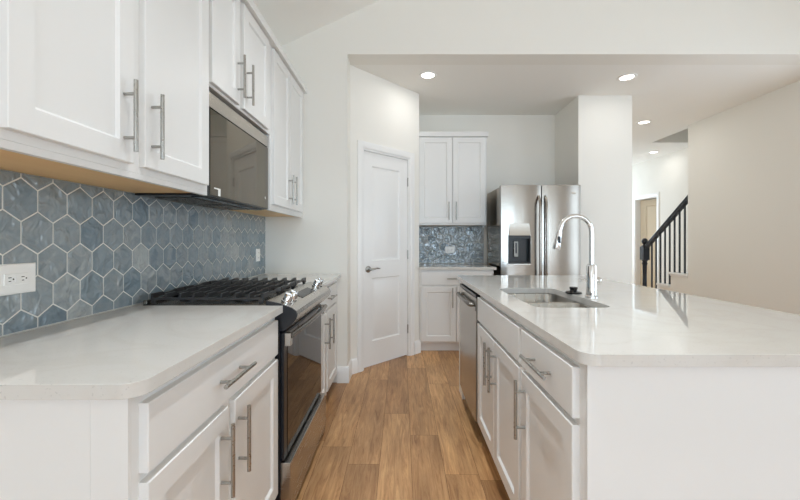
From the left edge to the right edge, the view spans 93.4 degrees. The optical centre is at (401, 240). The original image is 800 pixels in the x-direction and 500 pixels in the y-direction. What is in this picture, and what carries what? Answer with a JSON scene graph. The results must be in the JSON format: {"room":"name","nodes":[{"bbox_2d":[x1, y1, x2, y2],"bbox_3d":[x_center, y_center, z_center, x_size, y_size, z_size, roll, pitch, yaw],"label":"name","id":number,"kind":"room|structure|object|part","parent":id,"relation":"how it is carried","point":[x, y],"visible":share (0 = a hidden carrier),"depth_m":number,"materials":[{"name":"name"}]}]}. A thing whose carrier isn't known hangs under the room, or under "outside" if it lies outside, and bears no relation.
{"room":"kitchen","nodes":[
{"label":"kitchen","id":0,"kind":"room"},
{"bbox_2d":[0,169,262,337],"bbox_3d":[-1.228,-0.200,-2.645,0.150,2.780,12.010,0,0,0],"label":"wall","id":1,"kind":"structure","parent":0,"point":[140,304],"depth_m":1.33,"materials":[{"name":"paint"}]},
{"bbox_2d":[0,0,208,195],"bbox_3d":[-0.957,-0.740,1.173,0.373,1.091,0.876,0,0,0],"label":"upper cabinet","id":2,"kind":"object","parent":1,"relation":"attached to","point":[111,94],"visible":1,"depth_m":1.07,"materials":[{"name":"paint"}]},
{"bbox_3d":[-0.820,-0.730,0.960,0.020,0.991,0.367,0,0,0],"label":"door","id":3,"kind":"part","parent":2,"relation":"part of","materials":[{"name":"paint"}]},
{"bbox_3d":[-0.996,-0.208,1.173,0.294,0.006,0.875,0,0,0],"label":"panel","id":4,"kind":"part","parent":2,"relation":"part of","materials":[{"name":"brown wood"}]},
{"bbox_3d":[-0.791,-0.366,1.102,0.041,0.210,0.012,0,0,0],"label":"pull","id":5,"kind":"part","parent":2,"relation":"part of","materials":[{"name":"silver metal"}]},
{"bbox_3d":[-0.791,-0.370,1.224,0.041,0.210,0.012,0,0,0],"label":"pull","id":6,"kind":"part","parent":2,"relation":"part of","materials":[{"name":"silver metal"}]},
{"bbox_3d":[-0.820,-0.730,1.390,0.020,0.991,0.396,0,0,0],"label":"door","id":7,"kind":"part","parent":2,"relation":"part of","materials":[{"name":"paint"}]},
{"bbox_2d":[0,170,264,336],"bbox_3d":[-1.148,0.035,1.948,0.009,0.478,2.445,0,0,0],"label":"tile backsplash","id":8,"kind":"structure","parent":1,"relation":"attached to","point":[94,250],"depth_m":1.44,"materials":[{"name":"tile"}]},
{"bbox_2d":[0,262,35,295],"bbox_3d":[-1.139,0.112,1.112,0.010,0.090,0.127,0,0,0],"label":"wall outlet","id":9,"kind":"object","parent":8,"relation":"attached to","point":[18,278],"visible":1,"depth_m":1.12,"materials":[{"name":"white plastic"}]},
{"bbox_2d":[4,272,27,285],"bbox_3d":[-1.137,0.112,1.112,0.002,0.033,0.068,0,0,0],"label":"receptacle","id":10,"kind":"object","parent":9,"relation":"attached to","point":[10,278],"depth_m":1.11,"materials":[{"name":"white plastic"}]},
{"bbox_2d":[256,249,259,261],"bbox_3d":[-1.139,0.112,3.000,0.010,0.100,0.075,0,0,0],"label":"wall outlet","id":11,"kind":"object","parent":8,"relation":"attached to","point":[257,250],"visible":1,"depth_m":2.98,"materials":[{"name":"white plastic"}]},
{"bbox_2d":[209,0,275,134],"bbox_3d":[-0.957,-0.978,1.993,0.373,0.615,0.763,0,0,0],"label":"upper cabinet","id":12,"kind":"object","parent":1,"relation":"attached to","point":[240,38],"visible":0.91,"depth_m":1.93,"materials":[{"name":"paint"}]},
{"bbox_2d":[135,92,267,209],"bbox_3d":[-0.990,-0.422,1.993,0.306,0.464,0.756,0,0,0],"label":"microwave oven","id":13,"kind":"object","parent":12,"relation":"attached to","point":[238,151],"visible":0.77,"depth_m":1.88,"materials":[{"name":"silver metal"}]},
{"bbox_3d":[-0.853,-0.392,1.993,0.026,0.388,0.756,0,0,0],"label":"microwave door","id":14,"kind":"part","parent":13,"relation":"part of","materials":[{"name":"black glass"}]},
{"bbox_3d":[-0.839,-0.393,2.010,0.002,0.378,0.713,0,0,0],"label":"door glass","id":15,"kind":"part","parent":13,"relation":"part of","materials":[{"name":"black glass"}]},
{"bbox_3d":[-0.820,-0.954,1.755,0.020,0.543,0.280,0,0,0],"label":"door","id":16,"kind":"part","parent":12,"relation":"part of","materials":[{"name":"paint"}]},
{"bbox_3d":[-0.791,-0.815,1.866,0.041,0.210,0.012,0,0,0],"label":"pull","id":17,"kind":"part","parent":12,"relation":"part of","materials":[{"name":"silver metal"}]},
{"bbox_3d":[-0.791,-0.815,1.974,0.041,0.210,0.012,0,0,0],"label":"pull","id":18,"kind":"part","parent":12,"relation":"part of","materials":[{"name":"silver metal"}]},
{"bbox_3d":[-0.820,-0.954,2.126,0.020,0.543,0.368,0,0,0],"label":"door","id":19,"kind":"part","parent":12,"relation":"part of","materials":[{"name":"paint"}]},
{"bbox_3d":[-0.968,-1.261,1.993,0.351,0.048,0.763,0,0,0],"label":"crown trim","id":20,"kind":"part","parent":12,"relation":"part of","materials":[{"name":"paint"}]},
{"bbox_2d":[231,39,306,217],"bbox_3d":[-0.957,-0.740,2.772,0.373,1.091,0.794,0,0,0],"label":"upper cabinet","id":21,"kind":"object","parent":1,"relation":"attached to","point":[287,88],"visible":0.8,"depth_m":2.66,"materials":[{"name":"paint"}]},
{"bbox_3d":[-0.996,-0.208,2.772,0.294,0.006,0.793,0,0,0],"label":"panel","id":22,"kind":"part","parent":21,"relation":"part of","materials":[{"name":"brown wood"}]},
{"bbox_3d":[-0.820,-0.730,2.573,0.020,0.991,0.350,0,0,0],"label":"door","id":23,"kind":"part","parent":21,"relation":"part of","materials":[{"name":"paint"}]},
{"bbox_3d":[-0.968,-1.261,2.772,0.351,0.048,0.794,0,0,0],"label":"crown trim","id":24,"kind":"part","parent":21,"relation":"part of","materials":[{"name":"paint"}]},
{"bbox_3d":[-0.791,-0.370,2.710,0.041,0.210,0.012,0,0,0],"label":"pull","id":25,"kind":"part","parent":21,"relation":"part of","materials":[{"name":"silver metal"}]},
{"bbox_3d":[-0.791,-0.370,2.794,0.041,0.210,0.012,0,0,0],"label":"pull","id":26,"kind":"part","parent":21,"relation":"part of","materials":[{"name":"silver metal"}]},
{"bbox_3d":[-0.820,-0.730,2.936,0.020,0.991,0.359,0,0,0],"label":"door","id":27,"kind":"part","parent":21,"relation":"part of","materials":[{"name":"paint"}]},
{"bbox_2d":[253,0,378,45],"bbox_3d":[1.369,-2.457,-2.740,5.343,1.914,11.820,0,0,0],"label":"ceiling","id":28,"kind":"structure","parent":0,"point":[288,20],"depth_m":2.96,"materials":[{"name":"paint"}]},
{"bbox_2d":[350,65,418,358],"bbox_3d":[-0.173,-0.190,3.730,0.110,2.760,0.919,0,0,44],"label":"wall","id":29,"kind":"structure","parent":0,"point":[383,112],"depth_m":3.57,"materials":[{"name":"paint"}]},
{"bbox_2d":[348,359,351,381],"bbox_3d":[-0.448,1.123,3.267,0.015,0.135,0.193,0,0,0],"label":"baseboard","id":30,"kind":"structure","parent":29,"relation":"attached to","point":[350,362],"depth_m":3.25,"materials":[{"name":"paint"}]},
{"bbox_2d":[351,358,357,374],"bbox_3d":[-0.424,1.123,3.384,0.015,0.135,0.072,0,0,44],"label":"baseboard","id":31,"kind":"structure","parent":29,"relation":"attached to","point":[354,360],"depth_m":3.38,"materials":[{"name":"paint"}]},
{"bbox_2d":[357,140,414,371],"bbox_3d":[-0.162,0.137,3.714,0.149,2.107,0.756,0,0,44],"label":"door","id":32,"kind":"structure","parent":29,"relation":"in","point":[385,175],"depth_m":3.68,"materials":[{"name":"paint"}]},
{"bbox_3d":[-0.265,0.265,3.542,0.145,0.062,0.056,0,0,-44],"label":"lever handle","id":33,"kind":"part","parent":32,"relation":"part of","materials":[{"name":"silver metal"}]},
{"bbox_2d":[415,340,420,353],"bbox_3d":[0.169,1.123,3.991,0.015,0.135,0.091,0,0,44],"label":"baseboard","id":34,"kind":"structure","parent":29,"relation":"attached to","point":[418,342],"depth_m":3.99,"materials":[{"name":"paint"}]},
{"bbox_2d":[296,350,509,499],"bbox_3d":[1.958,1.191,-0.301,7.115,0.001,19.401,0,0,0],"label":"floor","id":35,"kind":"structure","parent":0,"point":[401,428],"depth_m":2.25,"materials":[{"name":"brown wood"}]},
{"bbox_2d":[0,318,277,499],"bbox_3d":[-0.817,0.748,1.179,0.671,0.884,0.865,0,0,0],"label":"base cabinet","id":36,"kind":"object","parent":35,"relation":"on","point":[209,432],"visible":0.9,"depth_m":0.84,"materials":[{"name":"paint"}]},
{"bbox_3d":[-0.847,0.749,0.749,0.611,0.883,0.005,0,0,0],"label":"panel","id":37,"kind":"part","parent":36,"relation":"part of","materials":[{"name":"paint"}]},
{"bbox_2d":[0,306,282,399],"bbox_3d":[-0.826,0.291,1.169,0.637,0.030,0.887,0,0,0],"label":"countertop","id":38,"kind":"structure","parent":36,"relation":"on","point":[132,351],"depth_m":0.97,"materials":[{"name":"stone"}]},
{"bbox_3d":[-0.531,0.783,0.957,0.020,0.570,0.361,0,0,0],"label":"door","id":39,"kind":"part","parent":36,"relation":"part of","materials":[{"name":"paint"}]},
{"bbox_3d":[-0.531,0.406,1.184,0.020,0.144,0.816,0,0,0],"label":"drawer","id":40,"kind":"part","parent":36,"relation":"part of","materials":[{"name":"paint"}]},
{"bbox_3d":[-0.502,0.635,1.090,0.041,0.210,0.012,0,0,0],"label":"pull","id":41,"kind":"part","parent":36,"relation":"part of","materials":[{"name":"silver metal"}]},
{"bbox_3d":[-0.502,0.406,1.150,0.041,0.012,0.210,0,0,0],"label":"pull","id":42,"kind":"part","parent":36,"relation":"part of","materials":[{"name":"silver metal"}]},
{"bbox_3d":[-0.502,0.630,1.205,0.041,0.210,0.012,0,0,0],"label":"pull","id":43,"kind":"part","parent":36,"relation":"part of","materials":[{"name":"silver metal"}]},
{"bbox_3d":[-0.531,0.783,1.387,0.020,0.570,0.410,0,0,0],"label":"door","id":44,"kind":"part","parent":36,"relation":"part of","materials":[{"name":"paint"}]},
{"bbox_2d":[143,277,330,499],"bbox_3d":[-0.777,0.707,1.994,0.662,0.965,0.761,0,0,0],"label":"gas range","id":45,"kind":"object","parent":35,"relation":"on","point":[301,404],"visible":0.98,"depth_m":1.79,"materials":[{"name":"black metal"}]},
{"bbox_2d":[143,284,302,305],"bbox_3d":[-0.844,0.275,1.995,0.528,0.040,0.760,0,0,0],"label":"cooktop","id":46,"kind":"object","parent":45,"relation":"in","point":[229,299],"depth_m":1.68,"materials":[{"name":"black metal"}]},
{"bbox_3d":[-0.720,0.261,1.780,0.134,0.021,0.134,0,0,0],"label":"burner","id":47,"kind":"part","parent":45,"relation":"part of","materials":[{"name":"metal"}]},
{"bbox_3d":[-0.505,0.252,1.672,0.054,0.055,0.048,0,0,0],"label":"knob","id":48,"kind":"part","parent":45,"relation":"part of","materials":[{"name":"silver metal"}]},
{"bbox_3d":[-0.505,0.252,1.752,0.054,0.055,0.048,0,0,0],"label":"knob","id":49,"kind":"part","parent":45,"relation":"part of","materials":[{"name":"silver metal"}]},
{"bbox_3d":[-0.513,0.323,1.995,0.134,0.134,0.746,0,0,0],"label":"control panel","id":50,"kind":"part","parent":45,"relation":"part of","materials":[{"name":"silver metal"}]},
{"bbox_3d":[-0.513,0.670,1.995,0.016,0.549,0.750,0,0,0],"label":"oven door","id":51,"kind":"part","parent":45,"relation":"part of","materials":[{"name":"black glass"}]},
{"bbox_3d":[-0.499,1.061,1.995,0.046,0.214,0.750,0,0,0],"label":"storage drawer","id":52,"kind":"part","parent":45,"relation":"part of","materials":[{"name":"silver metal"}]},
{"bbox_3d":[-0.470,0.408,1.995,0.037,0.024,0.735,0,0,0],"label":"handle","id":53,"kind":"part","parent":45,"relation":"part of","materials":[{"name":"silver metal"}]},
{"bbox_3d":[-0.505,0.252,2.238,0.054,0.055,0.048,0,0,0],"label":"knob","id":54,"kind":"part","parent":45,"relation":"part of","materials":[{"name":"silver metal"}]},
{"bbox_2d":[320,280,336,392],"bbox_3d":[-0.817,0.748,2.774,0.671,0.884,0.790,0,0,0],"label":"base cabinet","id":55,"kind":"object","parent":35,"relation":"on","point":[329,319],"visible":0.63,"depth_m":2.69,"materials":[{"name":"paint"}]},
{"bbox_2d":[248,274,340,285],"bbox_3d":[-0.826,0.291,2.773,0.637,0.030,0.791,0,0,0],"label":"countertop","id":56,"kind":"structure","parent":55,"relation":"on","point":[328,278],"depth_m":2.90,"materials":[{"name":"stone"}]},
{"bbox_3d":[-0.531,0.783,2.510,0.020,0.570,0.220,0,0,0],"label":"door","id":57,"kind":"part","parent":55,"relation":"part of","materials":[{"name":"paint"}]},
{"bbox_3d":[-0.502,0.630,2.565,0.041,0.210,0.012,0,0,0],"label":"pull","id":58,"kind":"part","parent":55,"relation":"part of","materials":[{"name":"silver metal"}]},
{"bbox_3d":[-0.531,0.406,2.730,0.020,0.144,0.660,0,0,0],"label":"drawer","id":59,"kind":"part","parent":55,"relation":"part of","materials":[{"name":"paint"}]},
{"bbox_3d":[-0.531,0.783,2.864,0.020,0.570,0.392,0,0,0],"label":"door","id":60,"kind":"part","parent":55,"relation":"part of","materials":[{"name":"paint"}]},
{"bbox_3d":[-0.502,0.630,2.710,0.041,0.210,0.012,0,0,0],"label":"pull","id":61,"kind":"part","parent":55,"relation":"part of","materials":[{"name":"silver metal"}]},
{"bbox_2d":[419,270,493,349],"bbox_3d":[0.585,0.748,4.326,0.794,0.884,0.727,0,0,0],"label":"base cabinet","id":62,"kind":"object","parent":35,"relation":"on","point":[438,299],"visible":0.38,"depth_m":4.01,"materials":[{"name":"paint"}]},
{"bbox_3d":[0.394,0.776,4.012,0.370,0.584,0.020,0,0,0],"label":"door","id":63,"kind":"part","parent":62,"relation":"part of","materials":[{"name":"paint"}]},
{"bbox_3d":[0.587,0.398,4.012,0.756,0.140,0.020,0,0,0],"label":"drawer","id":64,"kind":"part","parent":62,"relation":"part of","materials":[{"name":"paint"}]},
{"bbox_2d":[419,263,496,269],"bbox_3d":[0.597,0.291,4.332,0.818,0.030,0.695,0,0,0],"label":"countertop","id":65,"kind":"structure","parent":62,"relation":"on","point":[422,266],"depth_m":4.08,"materials":[{"name":"stone"}]},
{"bbox_3d":[0.776,0.776,4.012,0.378,0.584,0.020,0,0,0],"label":"door","id":66,"kind":"part","parent":62,"relation":"part of","materials":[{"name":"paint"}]},
{"bbox_2d":[459,281,464,398],"bbox_3d":[0.744,0.748,2.913,0.572,0.884,0.163,0,0,0],"label":"end panel","id":67,"kind":"object","parent":35,"relation":"on","point":[460,389],"visible":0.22,"depth_m":2.97,"materials":[{"name":"paint"}]},
{"bbox_2d":[456,283,479,422],"bbox_3d":[0.709,0.754,2.523,0.623,0.872,0.610,0,0,0],"label":"dishwasher","id":68,"kind":"object","parent":35,"relation":"on","point":[468,297],"visible":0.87,"depth_m":2.40,"materials":[{"name":"silver metal"}]},
{"bbox_3d":[0.416,0.385,2.522,0.038,0.026,0.502,0,0,0],"label":"handle","id":69,"kind":"part","parent":68,"relation":"part of","materials":[{"name":"silver metal"}]},
{"bbox_2d":[477,296,578,499],"bbox_3d":[0.716,0.748,1.811,0.627,0.884,0.802,0,0,0],"label":"base cabinet","id":70,"kind":"object","parent":35,"relation":"on","point":[499,365],"visible":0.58,"depth_m":1.70,"materials":[{"name":"paint"}]},
{"bbox_3d":[0.453,0.767,2.006,0.020,0.579,0.383,0,0,0],"label":"door","id":71,"kind":"part","parent":70,"relation":"part of","materials":[{"name":"paint"}]},
{"bbox_3d":[0.423,0.605,1.856,0.041,0.210,0.012,0,0,0],"label":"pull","id":72,"kind":"part","parent":70,"relation":"part of","materials":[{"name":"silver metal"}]},
{"bbox_3d":[0.423,0.605,1.766,0.041,0.210,0.012,0,0,0],"label":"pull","id":73,"kind":"part","parent":70,"relation":"part of","materials":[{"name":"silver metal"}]},
{"bbox_3d":[0.453,0.767,1.615,0.020,0.579,0.383,0,0,0],"label":"door","id":74,"kind":"part","parent":70,"relation":"part of","materials":[{"name":"paint"}]},
{"bbox_2d":[457,275,799,366],"bbox_3d":[0.963,0.291,1.974,1.042,0.030,2.113,0,0,0],"label":"countertop","id":75,"kind":"structure","parent":70,"relation":"on","point":[628,325],"depth_m":1.26,"materials":[{"name":"stone"}]},
{"bbox_2d":[507,293,593,307],"bbox_3d":[0.720,0.407,1.883,0.360,0.202,0.677,0,0,0],"label":"sink","id":76,"kind":"object","parent":75,"relation":"in","point":[545,300],"visible":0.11,"depth_m":2.11,"materials":[{"name":"silver metal"}]},
{"bbox_3d":[0.720,0.407,2.054,0.360,0.202,0.334,0,0,0],"label":"bowl","id":77,"kind":"part","parent":76,"relation":"part of","materials":[{"name":"silver metal"}]},
{"bbox_3d":[0.720,0.407,1.714,0.360,0.202,0.339,0,0,0],"label":"bowl","id":78,"kind":"part","parent":76,"relation":"part of","materials":[{"name":"silver metal"}]},
{"bbox_2d":[565,287,581,293],"bbox_3d":[0.906,0.259,1.985,0.082,0.034,0.082,0,0,0],"label":"stopper","id":79,"kind":"object","parent":75,"relation":"on","point":[573,290],"visible":1,"depth_m":1.97,"materials":[{"name":"black plastic"}]},
{"bbox_2d":[553,214,601,297],"bbox_3d":[0.864,0.071,1.858,0.237,0.409,0.058,0,0,0],"label":"kitchen faucet","id":80,"kind":"object","parent":75,"relation":"on","point":[592,280],"visible":1,"depth_m":1.85,"materials":[{"name":"silver metal"}]},
{"bbox_3d":[0.856,-0.004,1.858,0.182,0.260,0.022,0,0,0],"label":"spout","id":81,"kind":"part","parent":80,"relation":"part of","materials":[{"name":"silver metal"}]},
{"bbox_2d":[487,185,580,274],"bbox_3d":[1.461,0.301,4.238,0.838,1.777,0.723,0,0,0],"label":"refrigerator","id":82,"kind":"object","parent":35,"relation":"on","point":[523,221],"visible":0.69,"depth_m":3.94,"materials":[{"name":"silver metal"}]},
{"bbox_3d":[1.234,0.090,3.968,0.231,0.288,0.062,0,0,0],"label":"dispenser frame","id":83,"kind":"part","parent":82,"relation":"part of","materials":[{"name":"black plastic"}]},
{"bbox_3d":[1.254,-0.018,3.977,0.423,1.137,0.076,0,0,0],"label":"door","id":84,"kind":"part","parent":82,"relation":"part of","materials":[{"name":"silver metal"}]},
{"bbox_2d":[509,223,530,235],"bbox_3d":[1.234,-0.121,3.930,0.227,0.128,0.018,0,0,0],"label":"display panel","id":85,"kind":"object","parent":82,"relation":"attached to","point":[515,229],"depth_m":3.93,"materials":[{"name":"silver metal"}]},
{"bbox_3d":[1.435,-0.007,3.919,0.025,0.940,0.084,0,0,0],"label":"handle","id":86,"kind":"part","parent":82,"relation":"part of","materials":[{"name":"silver metal"}]},
{"bbox_3d":[1.503,-0.007,3.919,0.025,0.940,0.084,0,0,0],"label":"handle","id":87,"kind":"part","parent":82,"relation":"part of","materials":[{"name":"silver metal"}]},
{"bbox_3d":[1.677,-0.018,3.977,0.407,1.137,0.076,0,0,0],"label":"door","id":88,"kind":"part","parent":82,"relation":"part of","materials":[{"name":"silver metal"}]},
{"bbox_2d":[514,327,584,499],"bbox_3d":[0.716,0.748,1.180,0.627,0.884,0.460,0,0,0],"label":"base cabinet","id":89,"kind":"object","parent":35,"relation":"on","point":[552,391],"visible":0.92,"depth_m":1.13,"materials":[{"name":"paint"}]},
{"bbox_3d":[0.423,0.605,1.352,0.041,0.210,0.012,0,0,0],"label":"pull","id":90,"kind":"part","parent":89,"relation":"part of","materials":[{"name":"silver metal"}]},
{"bbox_3d":[0.423,0.394,1.187,0.041,0.012,0.210,0,0,0],"label":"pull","id":91,"kind":"part","parent":89,"relation":"part of","materials":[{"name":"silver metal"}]},
{"bbox_3d":[0.453,0.394,1.187,0.020,0.133,0.417,0,0,0],"label":"drawer","id":92,"kind":"part","parent":89,"relation":"part of","materials":[{"name":"paint"}]},
{"bbox_3d":[0.453,0.767,1.187,0.020,0.579,0.417,0,0,0],"label":"door","id":93,"kind":"part","parent":89,"relation":"part of","materials":[{"name":"paint"}]},
{"bbox_2d":[656,272,687,293],"bbox_3d":[4.338,0.450,5.170,0.951,1.480,2.048,0,0,0],"label":"staircase","id":94,"kind":"structure","parent":35,"relation":"on","point":[679,281],"depth_m":5.32,"materials":[{"name":"carpet"}]},
{"bbox_2d":[640,195,687,287],"bbox_3d":[3.935,0.264,5.637,0.104,1.852,1.030,0,0,0],"label":"stair railing","id":95,"kind":"object","parent":94,"relation":"on","point":[645,248],"visible":0.72,"depth_m":5.63,"materials":[{"name":"black paint"}]},
{"bbox_3d":[3.935,0.572,6.100,0.104,1.236,0.104,0,0,0],"label":"newel post","id":96,"kind":"part","parent":95,"relation":"part of","materials":[{"name":"black paint"}]},
{"bbox_3d":[3.935,-0.271,5.586,0.064,0.782,0.928,0,0,0],"label":"handrail","id":97,"kind":"part","parent":95,"relation":"part of","materials":[{"name":"black paint"}]},
{"bbox_2d":[585,365,799,499],"bbox_3d":[0.729,0.749,0.944,0.532,0.883,0.012,0,0,0],"label":"panel","id":98,"kind":"object","parent":35,"relation":"on","point":[652,433],"visible":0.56,"depth_m":0.94,"materials":[{"name":"paint"}]},
{"bbox_2d":[419,115,554,263],"bbox_3d":[0.994,-0.190,4.750,1.833,2.760,0.120,0,0,0],"label":"wall","id":99,"kind":"structure","parent":0,"point":[520,148],"depth_m":4.69,"materials":[{"name":"paint"}]},
{"bbox_2d":[419,226,483,262],"bbox_3d":[0.605,0.043,4.685,0.831,0.462,0.009,0,0,0],"label":"tile backsplash","id":100,"kind":"structure","parent":99,"relation":"attached to","point":[468,241],"depth_m":4.68,"materials":[{"name":"tile"}]},
{"bbox_2d":[445,246,454,252],"bbox_3d":[0.603,0.110,4.676,0.120,0.085,0.010,0,0,0],"label":"wall outlet","id":101,"kind":"object","parent":100,"relation":"attached to","point":[448,249],"visible":1,"depth_m":4.67,"materials":[{"name":"white plastic"}]},
{"bbox_2d":[419,132,487,225],"bbox_3d":[0.593,-0.722,4.497,0.808,1.073,0.384,0,0,0],"label":"upper cabinet","id":102,"kind":"object","parent":99,"relation":"attached to","point":[452,165],"visible":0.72,"depth_m":4.35,"materials":[{"name":"paint"}]},
{"bbox_3d":[0.394,-0.702,4.355,0.378,0.987,0.020,0,0,0],"label":"door","id":103,"kind":"part","parent":102,"relation":"part of","materials":[{"name":"paint"}]},
{"bbox_3d":[0.593,-1.230,4.510,0.808,0.056,0.359,0,0,0],"label":"crown trim","id":104,"kind":"part","parent":102,"relation":"part of","materials":[{"name":"paint"}]},
{"bbox_3d":[0.780,-0.702,4.355,0.378,0.987,0.020,0,0,0],"label":"door","id":105,"kind":"part","parent":102,"relation":"part of","materials":[{"name":"paint"}]},
{"bbox_2d":[264,0,799,382],"bbox_3d":[1.369,-1.037,3.265,5.043,4.453,0.190,0,0,0],"label":"wall","id":106,"kind":"structure","parent":0,"point":[382,32],"depth_m":3.17,"materials":[{"name":"paint"}]},
{"bbox_2d":[337,366,348,382],"bbox_3d":[-0.490,1.123,3.163,0.101,0.135,0.015,0,0,0],"label":"baseboard","id":107,"kind":"structure","parent":106,"relation":"attached to","point":[342,371],"depth_m":3.15,"materials":[{"name":"paint"}]},
{"bbox_2d":[352,65,799,165],"bbox_3d":[1.840,-1.695,6.280,6.190,0.250,5.840,0,0,0],"label":"ceiling","id":108,"kind":"structure","parent":0,"point":[673,97],"depth_m":3.91,"materials":[{"name":"paint"}]},
{"bbox_2d":[419,71,436,78],"bbox_3d":[0.250,-1.566,3.566,0.172,0.008,0.172,0,0,0],"label":"recessed light","id":109,"kind":"object","parent":108,"relation":"in","point":[426,74],"visible":1,"depth_m":3.56,"materials":[{"name":"white plastic"}]},
{"bbox_2d":[617,73,637,80],"bbox_3d":[2.160,-1.566,3.610,0.172,0.008,0.172,0,0,0],"label":"recessed light","id":110,"kind":"object","parent":108,"relation":"in","point":[629,76],"visible":1,"depth_m":3.60,"materials":[{"name":"white plastic"}]},
{"bbox_2d":[637,120,650,123],"bbox_3d":[3.200,-1.566,4.975,0.172,0.008,0.172,0,0,0],"label":"recessed light","id":111,"kind":"object","parent":108,"relation":"in","point":[643,121],"visible":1,"depth_m":4.97,"materials":[{"name":"white plastic"}]},
{"bbox_2d":[555,96,631,283],"bbox_3d":[2.200,-0.190,6.635,0.580,2.760,5.130,0,0,0],"label":"wall pier","id":112,"kind":"object","parent":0,"point":[593,134],"visible":0.21,"depth_m":4.07,"materials":[{"name":"paint"}]},
{"bbox_2d":[632,148,687,283],"bbox_3d":[4.875,-1.310,6.300,0.120,5.000,5.800,0,0,0],"label":"wall","id":113,"kind":"structure","parent":0,"point":[667,175],"depth_m":6.82,"materials":[{"name":"paint"}]},
{"bbox_2d":[633,192,658,288],"bbox_3d":[4.991,0.137,7.430,0.388,2.107,0.784,0,0,0],"label":"door","id":114,"kind":"structure","parent":113,"relation":"in","point":[645,212],"depth_m":7.64,"materials":[{"name":"paint"}]},
{"bbox_2d":[688,80,799,314],"bbox_3d":[3.960,-0.708,-1.690,0.140,3.797,13.620,0,0,0],"label":"wall","id":115,"kind":"structure","parent":0,"point":[744,158],"depth_m":4.23,"materials":[{"name":"paint"}]}
]}

